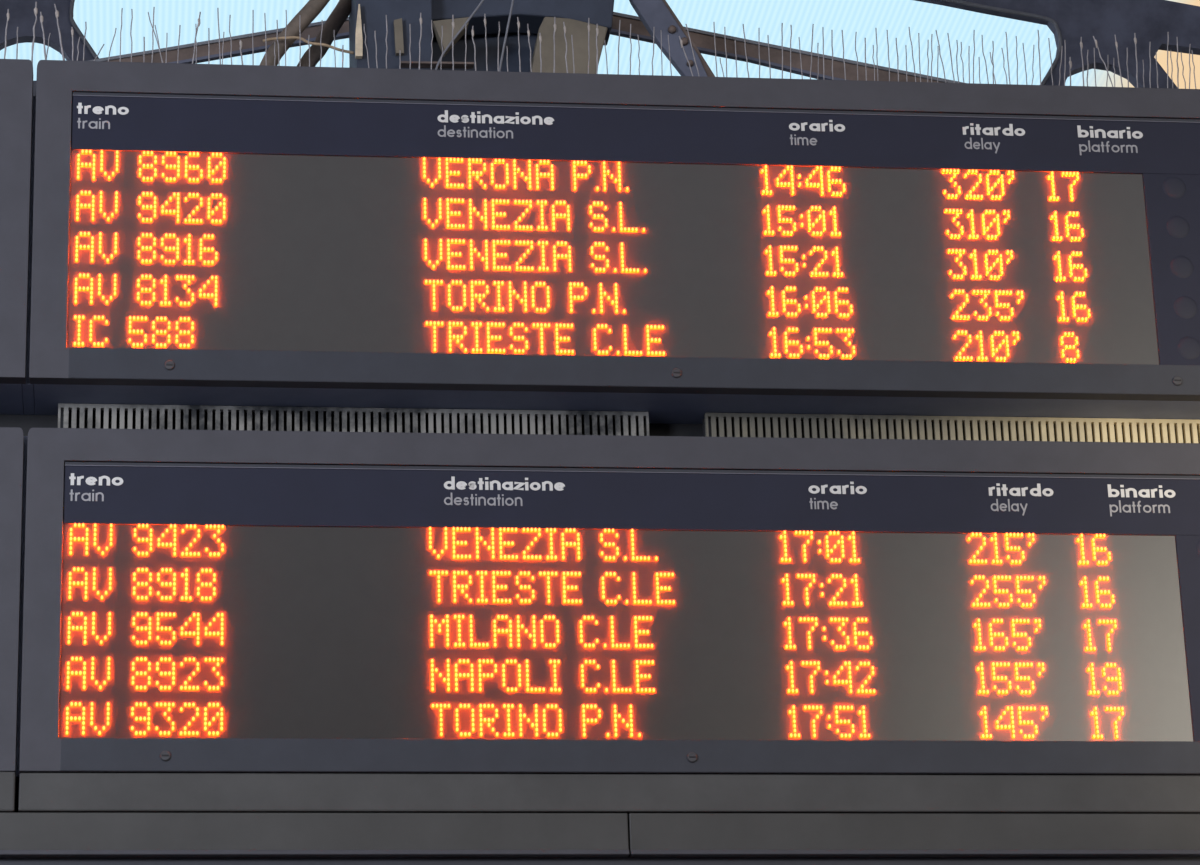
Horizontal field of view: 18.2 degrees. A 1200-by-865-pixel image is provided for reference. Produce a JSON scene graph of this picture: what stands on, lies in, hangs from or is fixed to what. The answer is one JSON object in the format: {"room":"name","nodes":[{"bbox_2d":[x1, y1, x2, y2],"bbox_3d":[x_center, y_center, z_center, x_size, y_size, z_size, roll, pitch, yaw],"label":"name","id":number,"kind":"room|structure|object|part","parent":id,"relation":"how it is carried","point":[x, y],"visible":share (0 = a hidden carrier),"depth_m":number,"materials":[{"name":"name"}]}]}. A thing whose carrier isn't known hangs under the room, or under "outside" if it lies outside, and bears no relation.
{"room":"station hall","nodes":[
{"label":"station hall","id":0,"kind":"room"},
{"bbox_2d":[0,0,98,60],"bbox_3d":[-2.019,-1.418,13.069,0.788,0.679,0.077,1,-21,-7],"label":"arch","id":1,"kind":"object","parent":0,"point":[22,16],"visible":0.73,"depth_m":13.07,"materials":[{"name":"metal"}]},
{"bbox_2d":[0,0,1199,88],"bbox_3d":[-3.753,1.179,36.648,60.000,0.010,34.000,1,-21,-7],"label":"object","id":2,"kind":"object","parent":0,"point":[101,17],"depth_m":26.45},
{"bbox_2d":[914,0,1199,88],"bbox_3d":[1.554,-1.452,13.541,1.948,0.724,0.077,1,-21,-7],"label":"steel beam","id":3,"kind":"structure","parent":0,"point":[1069,21],"depth_m":13.57,"materials":[{"name":"metal"}]},
{"bbox_3d":[-2.613,11.898,26.211,60.000,0.300,74.000,1,-21,-7],"label":"floor","id":4,"kind":"structure","parent":0,"visible":0},
{"bbox_2d":[349,0,613,73],"bbox_3d":[-0.152,1.454,6.359,0.509,4.993,0.300,1,-21,-7],"label":"steel column","id":5,"kind":"structure","parent":4,"relation":"on","point":[539,15],"depth_m":7.09,"materials":[{"name":"metal"}]},
{"bbox_2d":[18,81,35,812],"bbox_3d":[-0.462,0.097,6.565,3.250,1.475,0.170,1,-21,-7],"label":"mounting frame","id":6,"kind":"object","parent":5,"relation":"attached to","point":[34,82],"visible":0.02,"depth_m":6.67,"materials":[{"name":"paint"}]},
{"bbox_2d":[0,59,32,414],"bbox_3d":[-1.519,-0.329,6.366,1.092,0.587,0.250,1,-21,-7],"label":"panel","id":7,"kind":"object","parent":6,"relation":"attached to","point":[16,75],"visible":0.87,"depth_m":6.32,"materials":[{"name":"paint"}]},
{"bbox_2d":[4,2,37,63],"bbox_3d":[-1.141,-0.682,6.523,0.317,0.162,0.100,1,-21,-7],"label":"strip","id":8,"kind":"object","parent":7,"relation":"on","point":[35,8],"visible":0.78,"depth_m":6.53,"materials":[{"name":"metal"}]},
{"bbox_2d":[16,436,27,803],"bbox_3d":[-0.955,0.317,6.205,0.018,0.583,0.214,1,-21,-7],"label":"cabinet filler","id":9,"kind":"object","parent":6,"relation":"attached to","point":[25,437],"visible":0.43,"depth_m":6.10,"materials":[{"name":"paint"}]},
{"bbox_2d":[22,96,35,414],"bbox_3d":[-0.975,-0.291,6.435,0.018,0.532,0.214,1,-21,-7],"label":"cabinet filler","id":10,"kind":"object","parent":6,"relation":"attached to","point":[28,391],"visible":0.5,"depth_m":6.33,"materials":[{"name":"paint"}]},
{"bbox_2d":[0,813,629,856],"bbox_3d":[-0.998,0.679,6.042,2.074,0.071,0.258,1,-21,-7],"label":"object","id":11,"kind":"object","parent":6,"relation":"attached to","point":[21,834],"depth_m":5.99,"materials":[{"name":"paint"}]},
{"bbox_2d":[0,427,23,812],"bbox_3d":[-1.497,0.334,6.114,1.092,0.654,0.252,1,-21,-7],"label":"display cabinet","id":12,"kind":"object","parent":11,"relation":"on","point":[11,438],"visible":0.87,"depth_m":6.07,"materials":[{"name":"metal"}]},
{"bbox_3d":[-1.485,0.599,5.986,1.092,0.065,0.202,1,-21,-7],"label":"moulding","id":13,"kind":"part","parent":12,"relation":"part of","materials":[{"name":"paint"}]},
{"bbox_2d":[0,856,1199,864],"bbox_3d":[-0.374,0.779,6.186,3.350,0.059,0.408,1,-21,-7],"label":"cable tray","id":14,"kind":"object","parent":11,"relation":"attached to","point":[628,860],"visible":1,"depth_m":6.05,"materials":[{"name":"paint"}]},
{"bbox_2d":[0,415,702,436],"bbox_3d":[-0.483,0.032,6.452,3.180,0.087,0.080,1,-21,-7],"label":"panel","id":15,"kind":"object","parent":6,"relation":"attached to","point":[25,422],"visible":0.02,"depth_m":6.37,"materials":[{"name":"black metal"}]},
{"bbox_2d":[435,0,483,69],"bbox_3d":[-0.237,-0.757,6.819,0.138,0.240,0.004,1,-21,-7],"label":"cable","id":16,"kind":"object","parent":6,"relation":"attached to","point":[481,2],"visible":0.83,"depth_m":6.80,"materials":[{"name":"grey metal"}]},
{"bbox_2d":[499,0,513,70],"bbox_3d":[-0.166,-0.758,6.829,0.046,0.234,0.004,1,-21,-7],"label":"cable","id":17,"kind":"object","parent":6,"relation":"attached to","point":[512,2],"visible":0.94,"depth_m":6.81,"materials":[{"name":"grey metal"}]},
{"bbox_2d":[18,428,1199,814],"bbox_3d":[0.086,0.354,6.307,2.087,0.654,0.256,1,-21,-7],"label":"departure board","id":18,"kind":"object","parent":6,"relation":"attached to","point":[215,621],"visible":1,"depth_m":6.19,"materials":[{"name":"paint"}]},
{"bbox_2d":[58,403,648,435],"bbox_3d":[-0.417,0.005,6.387,1.006,0.087,0.036,1,-21,-7],"label":"vent grille","id":19,"kind":"object","parent":18,"relation":"on","point":[103,416],"visible":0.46,"depth_m":6.39,"materials":[{"name":"bare metal"}]},
{"bbox_3d":[0.098,0.621,6.181,2.087,0.065,0.204,1,-21,-7],"label":"moulding","id":20,"kind":"part","parent":18,"relation":"part of","materials":[{"name":"paint"}]},
{"bbox_3d":[0.054,0.337,6.197,1.871,0.365,0.024,1,-21,-7],"label":"led panel","id":21,"kind":"part","parent":18,"relation":"part of","materials":[{"name":"black plastic"}]},
{"bbox_3d":[0.138,0.528,6.116,2.018,0.055,0.003,1,-21,-7],"label":"rail","id":22,"kind":"part","parent":18,"relation":"part of","materials":[{"name":"metal"}]},
{"bbox_2d":[702,413,1199,442],"bbox_3d":[0.638,0.019,6.517,0.920,0.087,0.036,1,-21,-7],"label":"vent grille","id":23,"kind":"object","parent":18,"relation":"on","point":[714,424],"visible":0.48,"depth_m":6.51,"materials":[{"name":"metal"}]},
{"bbox_2d":[1196,540,1199,556],"bbox_3d":[1.033,0.198,6.359,0.043,0.043,0.002,1,-21,-7],"label":"lamp","id":24,"kind":"object","parent":18,"relation":"attached to","point":[1197,541],"depth_m":6.36,"materials":[{"name":"grey"}]},
{"bbox_2d":[29,60,1199,423],"bbox_3d":[0.065,-0.308,6.558,2.087,0.587,0.256,1,-21,-7],"label":"departure board","id":25,"kind":"object","parent":6,"relation":"attached to","point":[674,249],"visible":1,"depth_m":6.44,"materials":[{"name":"paint"}]},
{"bbox_2d":[40,4,231,64],"bbox_3d":[-0.811,-0.686,6.567,0.339,0.180,0.100,1,-21,-7],"label":"strip","id":26,"kind":"object","parent":25,"relation":"on","point":[56,10],"visible":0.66,"depth_m":6.58,"materials":[{"name":"metal"}]},
{"bbox_2d":[239,10,432,69],"bbox_3d":[-0.465,-0.681,6.609,0.344,0.178,0.100,1,-21,-7],"label":"strip","id":27,"kind":"object","parent":25,"relation":"on","point":[420,19],"visible":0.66,"depth_m":6.60,"materials":[{"name":"metal"}]},
{"bbox_2d":[441,14,631,74],"bbox_3d":[-0.114,-0.677,6.653,0.334,0.180,0.100,1,-21,-7],"label":"strip","id":28,"kind":"object","parent":25,"relation":"on","point":[453,22],"visible":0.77,"depth_m":6.64,"materials":[{"name":"metal"}]},
{"bbox_3d":[0.033,-0.294,6.437,1.871,0.365,0.024,1,-21,-7],"label":"led panel","id":29,"kind":"part","parent":25,"relation":"part of","materials":[{"name":"black plastic"}]},
{"bbox_3d":[0.117,-0.103,6.355,2.018,0.055,0.003,1,-21,-7],"label":"rail","id":30,"kind":"part","parent":25,"relation":"part of","materials":[{"name":"metal"}]},
{"bbox_2d":[637,22,823,79],"bbox_3d":[0.234,-0.672,6.696,0.338,0.180,0.100,1,-21,-7],"label":"strip","id":31,"kind":"object","parent":25,"relation":"on","point":[681,41],"visible":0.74,"depth_m":6.68,"materials":[{"name":"metal"}]},
{"bbox_2d":[831,27,1009,83],"bbox_3d":[0.571,-0.667,6.737,0.328,0.180,0.100,1,-21,-7],"label":"strip","id":32,"kind":"object","parent":25,"relation":"on","point":[992,62],"visible":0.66,"depth_m":6.75,"materials":[{"name":"metal"}]},
{"bbox_2d":[1016,30,1195,88],"bbox_3d":[0.912,-0.661,6.778,0.326,0.175,0.100,1,-21,-7],"label":"spikes","id":33,"kind":"object","parent":25,"relation":"on","point":[1135,39],"visible":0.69,"depth_m":6.79,"materials":[{"name":"metal"}]},
{"bbox_2d":[1162,176,1185,198],"bbox_3d":[1.012,-0.432,6.598,0.043,0.043,0.002,1,-21,-7],"label":"lamp","id":34,"kind":"object","parent":25,"relation":"attached to","point":[1173,187],"depth_m":6.60,"materials":[{"name":"grey plastic"}]},
{"bbox_2d":[1166,216,1189,237],"bbox_3d":[1.015,-0.361,6.571,0.043,0.043,0.002,1,-21,-7],"label":"lamp","id":35,"kind":"object","parent":25,"relation":"attached to","point":[1176,226],"depth_m":6.57,"materials":[{"name":"grey plastic"}]},
{"bbox_2d":[1170,256,1193,277],"bbox_3d":[1.017,-0.290,6.544,0.043,0.043,0.002,1,-21,-7],"label":"lamp","id":36,"kind":"object","parent":25,"relation":"attached to","point":[1180,266],"depth_m":6.54,"materials":[{"name":"grey plastic"}]},
{"bbox_2d":[1174,296,1197,318],"bbox_3d":[1.020,-0.218,6.517,0.043,0.043,0.002,1,-21,-7],"label":"lamp","id":37,"kind":"object","parent":25,"relation":"attached to","point":[1185,307],"depth_m":6.52,"materials":[{"name":"grey plastic"}]},
{"bbox_2d":[1177,336,1199,358],"bbox_3d":[1.022,-0.147,6.490,0.043,0.043,0.002,1,-21,-7],"label":"lamp","id":38,"kind":"object","parent":25,"relation":"attached to","point":[1188,347],"depth_m":6.49,"materials":[{"name":"grey plastic"}]},
{"bbox_2d":[628,813,1199,856],"bbox_3d":[0.665,0.702,6.247,1.273,0.071,0.258,1,-21,-7],"label":"panel","id":39,"kind":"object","parent":6,"relation":"attached to","point":[649,834],"depth_m":6.11,"materials":[{"name":"paint"}]},
{"bbox_2d":[89,17,348,63],"bbox_3d":[-0.736,-0.742,7.306,0.558,0.163,0.040,1,-21,-7],"label":"tie beam","id":40,"kind":"structure","parent":5,"relation":"attached to","point":[186,51],"depth_m":7.29,"materials":[{"name":"metal"}]},
{"bbox_2d":[260,0,329,65],"bbox_3d":[-0.565,-0.771,7.106,0.208,0.306,0.031,1,-21,-7],"label":"curved pipe","id":41,"kind":"object","parent":5,"relation":"attached to","point":[312,9],"visible":0.71,"depth_m":7.09,"materials":[{"name":"metal"}]},
{"bbox_2d":[263,36,353,53],"bbox_3d":[-0.549,-0.730,7.054,0.172,0.034,0.005,1,-21,-7],"label":"rope","id":42,"kind":"object","parent":41,"relation":"attached to","point":[287,37],"visible":0.9,"depth_m":7.06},
{"bbox_2d":[297,0,350,66],"bbox_3d":[-0.523,-0.780,7.212,0.177,0.307,0.032,1,-21,-7],"label":"curved pipe","id":43,"kind":"object","parent":5,"relation":"attached to","point":[336,19],"visible":0.65,"depth_m":7.20,"materials":[{"name":"metal"}]},
{"bbox_3d":[-0.328,1.464,6.322,0.143,4.958,0.240,1,-21,-7],"label":"plate","id":44,"kind":"part","parent":5,"relation":"part of","materials":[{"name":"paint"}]},
{"bbox_2d":[629,0,714,76],"bbox_3d":[0.142,-0.746,7.223,0.199,0.261,0.084,1,-21,-7],"label":"diagonal brace","id":45,"kind":"object","parent":5,"relation":"attached to","point":[658,14],"visible":0.58,"depth_m":7.19,"materials":[{"name":"metal"}]},
{"bbox_3d":[0.165,-0.745,7.232,0.152,0.258,0.070,1,-21,-7],"label":"leg","id":46,"kind":"part","parent":45,"relation":"part of","materials":[{"name":"metal"}]},
{"bbox_2d":[610,12,962,82],"bbox_3d":[0.403,-0.729,7.447,0.828,0.212,0.040,1,-21,-7],"label":"tie beam","id":47,"kind":"structure","parent":5,"relation":"attached to","point":[703,40],"depth_m":7.43,"materials":[{"name":"steel"},{"name":"dark paint"},{"name":"dark steel"}]}
]}

